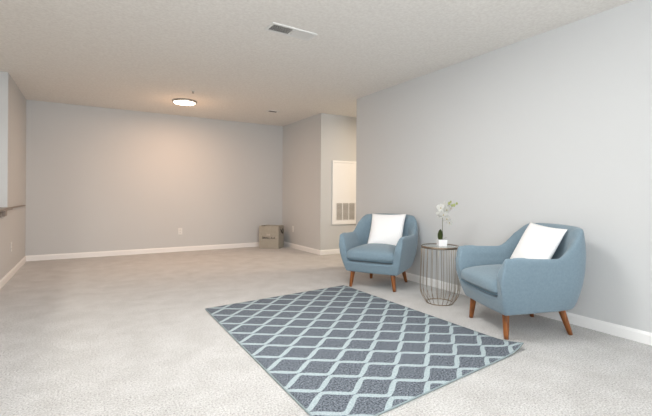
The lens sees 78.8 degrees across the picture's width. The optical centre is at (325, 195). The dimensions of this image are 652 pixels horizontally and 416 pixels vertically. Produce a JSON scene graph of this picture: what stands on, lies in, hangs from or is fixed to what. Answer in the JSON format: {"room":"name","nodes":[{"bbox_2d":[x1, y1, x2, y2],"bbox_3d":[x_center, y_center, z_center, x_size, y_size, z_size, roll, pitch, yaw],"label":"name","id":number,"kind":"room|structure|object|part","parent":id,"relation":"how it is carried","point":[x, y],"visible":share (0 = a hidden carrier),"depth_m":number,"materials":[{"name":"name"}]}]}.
{"room":"living room","nodes":[
{"label":"living room","id":0,"kind":"room"},
{"bbox_2d":[0,216,6,279],"bbox_3d":[-2.891,0.585,3.131,0.115,0.832,3.438,0,0,-31],"label":"wall","id":1,"kind":"structure","parent":0,"point":[3,220],"depth_m":4.44,"materials":[{"name":"grey paint"}]},
{"bbox_2d":[0,205,25,216],"bbox_3d":[-3.212,0.186,3.677,0.210,0.095,4.706,0,0,-31],"label":"trim","id":2,"kind":"structure","parent":1,"relation":"attached to","point":[3,210],"depth_m":4.31,"materials":[{"name":"brown wood"}]},
{"bbox_2d":[0,71,25,272],"bbox_3d":[-4.926,-0.230,4.915,1.786,2.435,1.718,0,0,-31],"label":"wall","id":3,"kind":"structure","parent":0,"point":[12,100],"depth_m":4.95,"materials":[{"name":"grey paint"}]},
{"bbox_2d":[25,100,282,255],"bbox_3d":[-2.747,-0.216,7.131,4.227,2.435,0.150,0,0,-31],"label":"wall","id":4,"kind":"structure","parent":0,"point":[98,179],"depth_m":6.81,"materials":[{"name":"grey paint"}]},
{"bbox_2d":[26,242,258,260],"bbox_3d":[-2.713,0.960,7.060,4.227,0.084,0.014,0,0,-31],"label":"baseboard","id":5,"kind":"structure","parent":4,"relation":"attached to","point":[255,244],"depth_m":6.74,"materials":[{"name":"white paint"}]},
{"bbox_2d":[0,0,633,125],"bbox_3d":[-0.133,-1.476,2.772,8.100,0.120,10.306,0,0,-31],"label":"ceiling","id":6,"kind":"structure","parent":0,"point":[132,55],"depth_m":3.77,"materials":[{"name":"paint"}]},
{"bbox_2d":[172,98,196,105],"bbox_3d":[-2.137,-1.405,5.999,0.352,0.048,0.352,0,0,-31],"label":"ceiling light","id":7,"kind":"object","parent":6,"relation":"attached to","point":[180,101],"visible":1,"depth_m":5.91,"materials":[{"name":"silver metal"}]},
{"bbox_2d":[174,100,195,105],"bbox_3d":[-2.137,-1.399,5.999,0.314,0.036,0.314,0,0,-31],"label":"diffuser","id":8,"kind":"object","parent":7,"relation":"attached to","point":[180,102],"depth_m":5.93,"materials":[{"name":"beige"}]},
{"bbox_2d":[264,22,316,40],"bbox_3d":[-0.300,-1.411,3.427,0.430,0.012,0.170,0,0,-33],"label":"ceiling vent","id":9,"kind":"object","parent":6,"relation":"in","point":[274,27],"visible":1,"depth_m":3.41,"materials":[{"name":"white plastic"}]},
{"bbox_2d":[282,113,356,249],"bbox_3d":[0.236,-0.196,8.001,1.787,2.435,1.718,0,0,-31],"label":"wall","id":10,"kind":"structure","parent":0,"point":[310,144],"depth_m":7.11,"materials":[{"name":"grey paint"}]},
{"bbox_2d":[284,241,320,254],"bbox_3d":[-0.503,0.975,7.469,0.014,0.084,1.580,0,0,-31],"label":"baseboard","id":11,"kind":"structure","parent":10,"relation":"attached to","point":[299,247],"depth_m":7.34,"materials":[{"name":"white paint"}]},
{"bbox_2d":[320,249,339,254],"bbox_3d":[0.667,0.982,7.254,1.799,0.084,0.014,0,0,-31],"label":"baseboard","id":12,"kind":"structure","parent":10,"relation":"attached to","point":[330,251],"depth_m":6.89,"materials":[{"name":"white paint"}]},
{"bbox_2d":[332,160,355,224],"bbox_3d":[0.352,-0.053,7.057,0.570,1.120,0.022,0,0,-31],"label":"panel","id":13,"kind":"object","parent":10,"relation":"attached to","point":[343,172],"visible":0.75,"depth_m":7.04,"materials":[{"name":"white paint"}]},
{"bbox_2d":[336,203,354,219],"bbox_3d":[0.348,0.282,7.059,0.416,0.300,0.013,0,0,-31],"label":"grille","id":14,"kind":"object","parent":13,"relation":"attached to","point":[344,211],"depth_m":7.06,"materials":[{"name":"beige metal"}]},
{"bbox_2d":[0,246,651,415],"bbox_3d":[-0.150,1.079,2.772,8.100,0.120,10.306,0,0,-31],"label":"floor","id":15,"kind":"structure","parent":0,"point":[120,335],"depth_m":2.67,"materials":[{"name":"carpet"}]},
{"bbox_2d":[259,225,283,248],"bbox_3d":[-1.056,0.797,7.724,0.458,0.428,0.335,0,0,12],"label":"cardboard box","id":16,"kind":"object","parent":15,"relation":"on","point":[270,236],"visible":1,"depth_m":7.57,"materials":[{"name":"beige cardboard"}]},
{"bbox_2d":[205,285,523,415],"bbox_3d":[0.113,0.997,3.082,1.657,0.046,2.323,0,0,-31],"label":"area rug","id":17,"kind":"object","parent":15,"relation":"on","point":[342,350],"visible":1,"depth_m":2.64,"materials":[{"name":"grey fabric"}]},
{"bbox_2d":[339,213,417,291],"bbox_3d":[0.629,0.622,4.576,0.770,0.804,0.737,0,0,28],"label":"armchair","id":18,"kind":"object","parent":15,"relation":"on","point":[357,255],"visible":0.86,"depth_m":4.36,"materials":[{"name":"blue fabric"}]},
{"bbox_3d":[0.297,0.927,4.469,0.067,0.191,0.053,0,0,28],"label":"leg","id":19,"kind":"part","parent":18,"relation":"part of","materials":[{"name":"brown wood"}]},
{"bbox_2d":[347,243,395,262],"bbox_3d":[0.592,0.636,4.507,0.580,0.176,0.580,0,0,28],"label":"seat cushion","id":20,"kind":"object","parent":18,"relation":"on","point":[356,252],"depth_m":4.30,"materials":[{"name":"blue fabric"}]},
{"bbox_2d":[367,214,405,245],"bbox_3d":[0.711,0.407,4.680,0.424,0.384,0.213,0,0,26],"label":"throw pillow","id":21,"kind":"object","parent":18,"relation":"on","point":[385,229],"visible":0.94,"depth_m":4.63,"materials":[{"name":"white fabric"}]},
{"bbox_3d":[0.719,0.929,4.242,0.067,0.191,0.053,0,0,28],"label":"leg","id":22,"kind":"part","parent":18,"relation":"part of","materials":[{"name":"brown wood"}]},
{"bbox_3d":[0.920,0.914,4.683,0.112,0.224,0.052,0,0,-28],"label":"leg","id":23,"kind":"part","parent":18,"relation":"part of","materials":[{"name":"brown wood"}]},
{"bbox_2d":[420,243,459,305],"bbox_3d":[1.094,0.753,3.817,0.375,0.548,0.376,0,0,-31],"label":"side table","id":24,"kind":"object","parent":15,"relation":"on","point":[433,246],"visible":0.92,"depth_m":3.77,"materials":[{"name":"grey metal"}]},
{"bbox_3d":[1.096,0.486,3.817,0.342,0.006,0.342,0,0,-31],"label":"glass","id":25,"kind":"part","parent":24,"relation":"part of","materials":[{"name":"white"}]},
{"bbox_2d":[436,201,457,245],"bbox_3d":[1.163,0.265,3.824,0.212,0.436,0.088,0,0,0],"label":"potted orchid","id":26,"kind":"object","parent":24,"relation":"on","point":[443,207],"visible":1,"depth_m":3.81,"materials":[{"name":"white plant"}]},
{"bbox_3d":[1.100,0.111,3.806,0.084,0.072,0.014,0,-6,17],"label":"flower","id":27,"kind":"part","parent":26,"relation":"part of","materials":[{"name":"white plant"}]},
{"bbox_3d":[1.116,0.452,3.826,0.082,0.062,0.082,0,0,0],"label":"pot","id":28,"kind":"part","parent":26,"relation":"part of","materials":[{"name":"white ceramic"}]},
{"bbox_3d":[1.122,0.177,3.795,0.088,0.075,0.015,0,6,6],"label":"flower","id":29,"kind":"part","parent":26,"relation":"part of","materials":[{"name":"white plant"}]},
{"bbox_3d":[1.155,0.130,3.799,0.080,0.068,0.014,0,6,-17],"label":"flower","id":30,"kind":"part","parent":26,"relation":"part of","materials":[{"name":"white plant"}]},
{"bbox_2d":[455,223,585,339],"bbox_3d":[1.518,0.628,3.131,0.737,0.804,0.770,0,0,-7],"label":"armchair","id":31,"kind":"object","parent":15,"relation":"on","point":[487,275],"visible":0.88,"depth_m":2.80,"materials":[{"name":"blue fabric"}]},
{"bbox_3d":[1.238,0.933,3.336,0.053,0.191,0.067,0,0,-7],"label":"leg","id":32,"kind":"part","parent":31,"relation":"part of","materials":[{"name":"brown wood"}]},
{"bbox_2d":[461,264,501,293],"bbox_3d":[1.441,0.641,3.120,0.580,0.176,0.580,0,0,-7],"label":"seat cushion","id":33,"kind":"object","parent":31,"relation":"on","point":[481,278],"depth_m":3.08,"materials":[{"name":"blue fabric"}]},
{"bbox_3d":[1.299,0.933,2.861,0.053,0.191,0.067,0,0,-7],"label":"leg","id":34,"kind":"part","parent":31,"relation":"part of","materials":[{"name":"brown wood"}]},
{"bbox_2d":[510,222,567,258],"bbox_3d":[1.656,0.421,3.148,0.221,0.396,0.444,0,0,-8],"label":"throw pillow","id":35,"kind":"object","parent":31,"relation":"on","point":[537,241],"visible":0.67,"depth_m":3.07,"materials":[{"name":"white fabric"}]},
{"bbox_3d":[1.774,0.920,2.955,0.112,0.224,0.052,0,0,26],"label":"leg","id":36,"kind":"part","parent":31,"relation":"part of","materials":[{"name":"brown wood"}]},
{"bbox_2d":[356,0,651,332],"bbox_3d":[2.363,-0.182,2.695,0.115,2.435,7.302,0,0,-31],"label":"wall","id":37,"kind":"structure","parent":0,"point":[554,126],"depth_m":3.47,"materials":[{"name":"grey paint"}]},
{"bbox_2d":[395,272,651,345],"bbox_3d":[2.297,0.993,2.667,0.014,0.084,7.314,0,0,-31],"label":"baseboard","id":38,"kind":"structure","parent":37,"relation":"attached to","point":[621,331],"depth_m":3.08,"materials":[{"name":"white paint"}]},
{"bbox_3d":[-0.721,-0.202,-0.490,0.115,2.435,5.000,0,0,-31],"label":"wall","id":39,"kind":"structure","parent":0,"visible":0},
{"bbox_2d":[0,256,25,288],"bbox_3d":[-1.958,0.965,1.691,0.014,0.084,10.006,0,0,-31],"label":"baseboard","id":40,"kind":"structure","parent":39,"relation":"attached to","point":[6,278],"depth_m":4.89,"materials":[{"name":"white paint"}]}
]}

